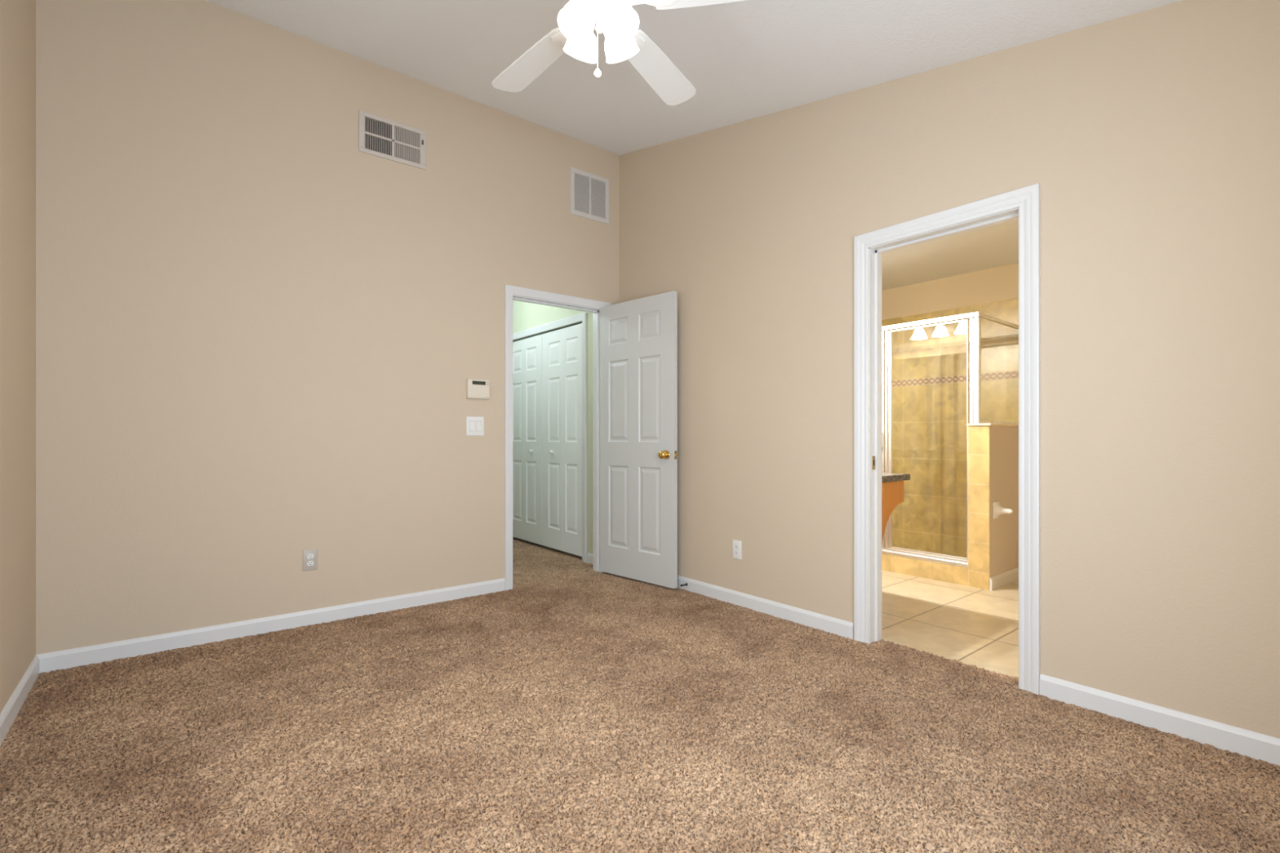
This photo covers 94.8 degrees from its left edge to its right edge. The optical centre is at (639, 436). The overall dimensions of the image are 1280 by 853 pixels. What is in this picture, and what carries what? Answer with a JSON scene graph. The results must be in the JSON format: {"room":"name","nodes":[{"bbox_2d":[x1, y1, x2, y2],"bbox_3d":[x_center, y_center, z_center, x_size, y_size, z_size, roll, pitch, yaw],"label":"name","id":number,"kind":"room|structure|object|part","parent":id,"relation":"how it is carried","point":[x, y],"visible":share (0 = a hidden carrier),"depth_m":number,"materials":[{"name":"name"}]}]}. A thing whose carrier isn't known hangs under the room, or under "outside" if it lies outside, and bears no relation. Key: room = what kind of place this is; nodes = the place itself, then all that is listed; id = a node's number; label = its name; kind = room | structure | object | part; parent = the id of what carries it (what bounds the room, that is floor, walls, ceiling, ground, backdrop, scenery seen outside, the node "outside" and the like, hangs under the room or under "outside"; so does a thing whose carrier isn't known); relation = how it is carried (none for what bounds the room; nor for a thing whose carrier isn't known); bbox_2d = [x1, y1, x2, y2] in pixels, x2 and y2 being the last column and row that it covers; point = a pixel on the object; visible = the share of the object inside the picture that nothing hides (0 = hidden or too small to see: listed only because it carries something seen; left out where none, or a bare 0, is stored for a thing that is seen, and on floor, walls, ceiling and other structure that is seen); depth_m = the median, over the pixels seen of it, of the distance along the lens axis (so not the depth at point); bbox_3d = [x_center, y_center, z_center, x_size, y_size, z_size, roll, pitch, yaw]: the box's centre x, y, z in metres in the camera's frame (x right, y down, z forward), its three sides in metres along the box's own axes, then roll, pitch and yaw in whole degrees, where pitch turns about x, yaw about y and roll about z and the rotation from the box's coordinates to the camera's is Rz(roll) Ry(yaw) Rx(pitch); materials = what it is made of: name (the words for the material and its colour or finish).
{"room":"empty bedroom","nodes":[
{"label":"empty bedroom","id":0,"kind":"room"},
{"bbox_2d":[0,0,35,713],"bbox_3d":[-1.422,-0.578,0.944,0.120,3.306,4.220,0,0,-39],"label":"wall","id":1,"kind":"structure","parent":0,"point":[17,17],"depth_m":2.29,"materials":[{"name":"beige paint"}]},
{"bbox_2d":[0,655,39,746],"bbox_3d":[-1.404,1.016,1.027,0.013,0.086,4.086,0,0,-39],"label":"baseboard","id":2,"kind":"structure","parent":1,"relation":"attached to","point":[9,713],"depth_m":2.26,"materials":[{"name":"white paint"}]},
{"bbox_2d":[35,0,619,654],"bbox_3d":[-1.468,-0.678,3.692,3.492,3.506,0.120,0,0,-39],"label":"wall","id":3,"kind":"structure","parent":0,"point":[260,334],"depth_m":3.16,"materials":[{"name":"beige paint"}]},
{"bbox_2d":[35,577,505,673],"bbox_3d":[-1.811,1.016,3.331,2.265,0.086,0.013,0,0,-39],"label":"baseboard","id":4,"kind":"structure","parent":3,"relation":"attached to","point":[84,655],"depth_m":3.11,"materials":[{"name":"white paint"}]},
{"bbox_2d":[302,548,317,570],"bbox_3d":[-1.851,0.692,3.302,0.073,0.116,0.008,0,0,-39],"label":"wall outlet","id":5,"kind":"object","parent":3,"relation":"attached to","point":[309,556],"visible":1,"depth_m":3.30,"materials":[{"name":"beige plastic"}]},
{"bbox_2d":[306,560,313,565],"bbox_3d":[-1.850,0.711,3.301,0.033,0.027,0.004,0,0,-39],"label":"receptacle","id":6,"kind":"object","parent":5,"relation":"attached to","point":[308,562],"depth_m":3.30,"materials":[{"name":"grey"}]},
{"bbox_2d":[306,553,313,559],"bbox_3d":[-1.850,0.672,3.301,0.033,0.027,0.004,0,0,-39],"label":"receptacle","id":7,"kind":"object","parent":5,"relation":"attached to","point":[309,556],"depth_m":3.30,"materials":[{"name":"grey plastic"}]},
{"bbox_2d":[358,110,426,169],"bbox_3d":[-1.502,-1.800,3.582,0.392,0.242,0.030,0,0,-39],"label":"air vent","id":8,"kind":"object","parent":3,"relation":"in","point":[375,138],"visible":1,"depth_m":3.58,"materials":[{"name":"white metal"}]},
{"bbox_2d":[466,416,484,435],"bbox_3d":[-1.095,-0.069,3.908,0.123,0.127,0.010,0,0,-39],"label":"light switch","id":9,"kind":"object","parent":3,"relation":"attached to","point":[474,424],"visible":1,"depth_m":3.90,"materials":[{"name":"white plastic"}]},
{"bbox_2d":[466,378,489,399],"bbox_3d":[-1.075,-0.315,3.912,0.155,0.128,0.030,0,0,-39],"label":"thermostat","id":10,"kind":"object","parent":3,"relation":"attached to","point":[475,388],"visible":1,"depth_m":3.90,"materials":[{"name":"beige plastic"}]},
{"bbox_2d":[504,284,611,590],"bbox_3d":[-0.616,0.008,4.366,0.894,2.102,0.138,0,0,-39],"label":"door frame","id":11,"kind":"structure","parent":3,"relation":"attached to","point":[509,291],"depth_m":4.20,"materials":[{"name":"white paint"}]},
{"bbox_2d":[600,290,677,588],"bbox_3d":[-0.043,0.021,4.266,0.774,2.032,0.158,0,0,40],"label":"door","id":12,"kind":"structure","parent":11,"relation":"attached to","point":[638,337],"depth_m":4.25,"materials":[{"name":"grey paint"}]},
{"bbox_3d":[0.160,0.125,4.038,0.066,0.064,0.065,0,0,-39],"label":"knob","id":13,"kind":"part","parent":12,"relation":"part of","materials":[{"name":"gold metal"}]},
{"bbox_2d":[570,166,608,224],"bbox_3d":[-0.383,-1.833,4.489,0.352,0.348,0.018,0,0,-39],"label":"air vent","id":14,"kind":"object","parent":3,"relation":"in","point":[588,195],"visible":1,"depth_m":4.48,"materials":[{"name":"white metal"}]},
{"bbox_2d":[512,300,592,554],"bbox_3d":[-1.139,-0.235,5.881,0.100,2.620,2.880,0,0,-39],"label":"wall","id":15,"kind":"structure","parent":0,"point":[526,315],"depth_m":5.19,"materials":[{"name":"yellow paint"}]},
{"bbox_2d":[512,334,542,545],"bbox_3d":[-1.143,0.029,5.815,0.062,1.988,0.702,0,0,-39],"label":"closet door","id":16,"kind":"structure","parent":15,"relation":"in","point":[526,353],"depth_m":5.78,"materials":[{"name":"white paint"}]},
{"bbox_2d":[512,312,586,562],"bbox_3d":[-0.934,0.006,5.532,0.018,2.098,1.534,0,0,-39],"label":"door frame","id":17,"kind":"structure","parent":15,"relation":"attached to","point":[582,317],"depth_m":4.96,"materials":[{"name":"white paint"}]},
{"bbox_2d":[542,323,582,556],"bbox_3d":[-0.702,0.029,5.266,0.062,1.988,0.702,0,0,-39],"label":"closet door","id":18,"kind":"structure","parent":15,"relation":"in","point":[562,348],"depth_m":5.26,"materials":[{"name":"white paint"}]},
{"bbox_2d":[586,552,592,564],"bbox_3d":[-0.360,1.016,4.823,0.013,0.086,0.254,0,0,-39],"label":"baseboard","id":19,"kind":"structure","parent":15,"relation":"attached to","point":[589,556],"depth_m":4.88,"materials":[{"name":"white paint"}]},
{"bbox_2d":[0,537,1279,852],"bbox_3d":[-0.076,1.087,4.029,5.844,0.135,7.100,0,0,-39],"label":"floor","id":20,"kind":"structure","parent":0,"point":[599,712],"depth_m":2.01,"materials":[{"name":"carpet"}]},
{"bbox_2d":[881,472,910,546],"bbox_3d":[0.835,0.583,4.068,0.569,0.949,1.820,0,0,-39],"label":"vanity","id":21,"kind":"object","parent":20,"relation":"on","point":[892,484],"visible":0.14,"depth_m":3.42,"materials":[{"name":"laminate"}]},
{"bbox_3d":[1.370,0.659,3.363,0.519,0.797,0.020,0,0,-39],"label":"panel","id":22,"kind":"part","parent":21,"relation":"part of","materials":[{"name":"brown wood"}]},
{"bbox_2d":[881,472,910,482],"bbox_3d":[0.835,0.243,4.068,0.569,0.036,1.820,0,0,-39],"label":"countertop","id":23,"kind":"structure","parent":21,"relation":"on","point":[886,477],"depth_m":3.45,"materials":[{"name":"stone"}]},
{"bbox_2d":[881,553,968,586],"bbox_3d":[1.973,0.995,4.683,0.110,0.127,1.248,0,0,-39],"label":"curb","id":24,"kind":"object","parent":20,"relation":"on","point":[953,574],"visible":0.36,"depth_m":4.39,"materials":[{"name":"beige tile"}]},
{"bbox_2d":[881,311,1018,567],"bbox_3d":[2.286,0.027,4.886,0.854,1.808,1.300,0,0,-39],"label":"shower door frame","id":25,"kind":"structure","parent":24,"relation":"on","point":[975,317],"depth_m":4.40,"materials":[{"name":"silver metal"}]},
{"bbox_3d":[2.157,0.023,4.428,0.018,1.720,0.592,0,0,-39],"label":"door frame","id":26,"kind":"part","parent":25,"relation":"part of","materials":[{"name":"silver metal"}]},
{"bbox_3d":[1.984,-0.860,4.643,0.046,0.034,1.300,0,0,-39],"label":"header rail","id":27,"kind":"part","parent":25,"relation":"part of","materials":[{"name":"silver metal"}]},
{"bbox_3d":[2.374,-0.468,4.163,0.040,0.750,0.060,0,0,-39],"label":"corner post","id":28,"kind":"part","parent":25,"relation":"part of","materials":[{"name":"silver metal"}]},
{"bbox_3d":[2.704,-0.863,4.416,0.792,0.024,0.028,0,0,-39],"label":"rail","id":29,"kind":"part","parent":25,"relation":"part of","materials":[{"name":"silver metal"}]},
{"bbox_3d":[2.704,-0.102,4.416,0.792,0.018,0.022,0,0,-39],"label":"sill","id":30,"kind":"part","parent":25,"relation":"part of","materials":[{"name":"silver metal"}]},
{"bbox_2d":[204,0,1182,290],"bbox_3d":[0.855,-1.867,2.775,5.964,1.028,4.220,0,0,-39],"label":"ceiling","id":31,"kind":"structure","parent":0,"point":[743,60],"depth_m":2.98,"materials":[{"name":"white paint"}]},
{"bbox_2d":[491,0,747,106],"bbox_3d":[-0.169,-1.497,2.016,1.271,0.622,1.234,0,0,-39],"label":"ceiling fan","id":32,"kind":"object","parent":31,"relation":"hanging from","point":[617,20],"visible":1,"depth_m":2.10,"materials":[{"name":"white metal"}]},
{"bbox_3d":[-0.423,-1.462,2.297,0.148,0.028,0.477,0,0,-39],"label":"blade","id":33,"kind":"part","parent":32,"relation":"part of","materials":[{"name":"white"}]},
{"bbox_3d":[-0.206,-1.365,1.918,0.123,0.108,0.123,0,0,-39],"label":"lamp shade","id":34,"kind":"part","parent":32,"relation":"part of","materials":[{"name":"white glass"}]},
{"bbox_3d":[-0.200,-1.375,1.925,0.052,0.063,0.052,0,0,-39],"label":"bulb","id":35,"kind":"part","parent":32,"relation":"part of","materials":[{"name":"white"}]},
{"bbox_3d":[-0.207,-1.365,2.059,0.123,0.108,0.123,0,0,-39],"label":"lamp shade","id":36,"kind":"part","parent":32,"relation":"part of","materials":[{"name":"white glass"}]},
{"bbox_3d":[-0.140,-1.305,1.939,0.003,0.192,0.003,0,0,-39],"label":"pull chain","id":37,"kind":"part","parent":32,"relation":"part of","materials":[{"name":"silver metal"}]},
{"bbox_3d":[-0.140,-1.198,1.939,0.025,0.029,0.025,0,0,-39],"label":"chain knob","id":38,"kind":"part","parent":32,"relation":"part of","materials":[{"name":"white plastic"}]},
{"bbox_3d":[-0.072,-1.375,1.925,0.052,0.063,0.052,0,0,-39],"label":"bulb","id":39,"kind":"part","parent":32,"relation":"part of","materials":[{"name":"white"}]},
{"bbox_3d":[-0.064,-1.365,1.919,0.123,0.108,0.123,0,0,-39],"label":"lamp shade","id":40,"kind":"part","parent":32,"relation":"part of","materials":[{"name":"white glass"}]},
{"bbox_3d":[-0.065,-1.365,2.060,0.123,0.108,0.123,0,0,-39],"label":"lamp shade","id":41,"kind":"part","parent":32,"relation":"part of","materials":[{"name":"white glass"}]},
{"bbox_3d":[0.075,-1.462,2.355,0.140,0.028,0.475,0,0,30],"label":"blade","id":42,"kind":"part","parent":32,"relation":"part of","materials":[{"name":"white"}]},
{"bbox_3d":[0.278,-1.462,1.902,0.475,0.028,0.140,0,0,12],"label":"blade","id":43,"kind":"part","parent":32,"relation":"part of","materials":[{"name":"white"}]},
{"bbox_2d":[619,0,1279,738],"bbox_3d":[1.205,-0.578,3.057,0.120,3.306,4.220,0,0,-39],"label":"wall","id":44,"kind":"structure","parent":0,"point":[1150,139],"depth_m":2.33,"materials":[{"name":"beige paint"}]},
{"bbox_2d":[732,539,741,559],"bbox_3d":[0.609,0.711,3.696,0.008,0.116,0.073,0,0,-39],"label":"wall outlet","id":45,"kind":"object","parent":44,"relation":"attached to","point":[736,544],"visible":1,"depth_m":3.69,"materials":[{"name":"white plastic"}]},
{"bbox_2d":[677,575,853,639],"bbox_3d":[0.476,1.016,3.858,0.013,0.086,2.030,0,0,-39],"label":"baseboard","id":46,"kind":"structure","parent":44,"relation":"attached to","point":[827,624],"depth_m":3.47,"materials":[{"name":"white paint"}]},
{"bbox_2d":[853,182,1039,694],"bbox_3d":[1.423,0.011,2.772,0.138,2.096,0.831,0,0,-39],"label":"door frame","id":47,"kind":"structure","parent":44,"relation":"attached to","point":[1027,199],"depth_m":2.73,"materials":[{"name":"white paint"}]},
{"bbox_3d":[1.202,0.135,3.025,0.026,0.070,0.003,0,0,-39],"label":"plate","id":48,"kind":"part","parent":47,"relation":"part of","materials":[{"name":"gold metal"}]},
{"bbox_2d":[1039,673,1279,765],"bbox_3d":[2.020,1.016,1.938,0.013,0.086,1.214,0,0,-39],"label":"baseboard","id":49,"kind":"structure","parent":44,"relation":"attached to","point":[1255,745],"depth_m":2.10,"materials":[{"name":"white paint"}]},
{"bbox_2d":[881,262,1018,319],"bbox_3d":[2.933,-0.115,4.869,0.100,2.540,3.240,0,0,-39],"label":"wall","id":50,"kind":"structure","parent":0,"point":[1000,283],"depth_m":5.08,"materials":[{"name":"beige paint"}]},
{"bbox_2d":[881,297,1018,556],"bbox_3d":[2.651,-0.039,5.130,0.012,2.128,1.377,0,0,-39],"label":"wall tile","id":51,"kind":"structure","parent":50,"relation":"attached to","point":[929,421],"depth_m":5.14,"materials":[{"name":"beige tile"}]},
{"bbox_2d":[892,370,1018,386],"bbox_3d":[2.328,-0.492,4.871,0.819,0.063,1.378,0,0,-39],"label":"tile strip","id":52,"kind":"object","parent":51,"relation":"attached to","point":[1005,375],"visible":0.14,"depth_m":5.07,"materials":[{"name":"beige tile"}]},
{"bbox_2d":[884,639,1018,678],"bbox_3d":[1.466,1.107,2.806,0.028,0.097,0.686,0,0,-39],"label":"threshold strip","id":53,"kind":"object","parent":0,"point":[939,655],"depth_m":2.77,"materials":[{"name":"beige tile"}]},
{"bbox_2d":[990,426,1018,577],"bbox_3d":[2.706,0.491,4.376,0.848,1.133,0.133,0,0,-39],"label":"wall","id":54,"kind":"structure","parent":0,"point":[1004,440],"depth_m":4.22,"materials":[{"name":"beige paint"}]},
{"bbox_2d":[968,426,990,590],"bbox_3d":[2.699,0.491,4.377,0.858,1.133,0.139,0,0,-39],"label":"wall tile","id":55,"kind":"structure","parent":54,"relation":"attached to","point":[979,437],"depth_m":4.10,"materials":[{"name":"beige tile"}]},
{"bbox_2d":[966,422,1018,426],"bbox_3d":[2.696,-0.084,4.371,0.870,0.018,0.161,0,0,-39],"label":"wall cap","id":56,"kind":"object","parent":54,"relation":"on","point":[979,424],"visible":0.64,"depth_m":4.12,"materials":[{"name":"beige stone"}]},
{"bbox_2d":[992,501,1013,519],"bbox_3d":[2.525,0.514,4.076,0.110,0.118,0.107,0,0,-39],"label":"paper holder","id":57,"kind":"object","parent":54,"relation":"attached to","point":[997,510],"visible":1,"depth_m":4.08,"materials":[{"name":"white ceramic"}]},
{"bbox_3d":[2.527,0.515,4.073,0.092,0.100,0.099,0,0,-39],"label":"arm","id":58,"kind":"part","parent":57,"relation":"part of","materials":[{"name":"white ceramic"}]},
{"bbox_2d":[989,567,1018,590],"bbox_3d":[2.753,1.016,4.320,0.869,0.086,0.013,0,0,-39],"label":"baseboard","id":59,"kind":"structure","parent":54,"relation":"attached to","point":[999,580],"depth_m":4.18,"materials":[{"name":"white paint"}]}
]}

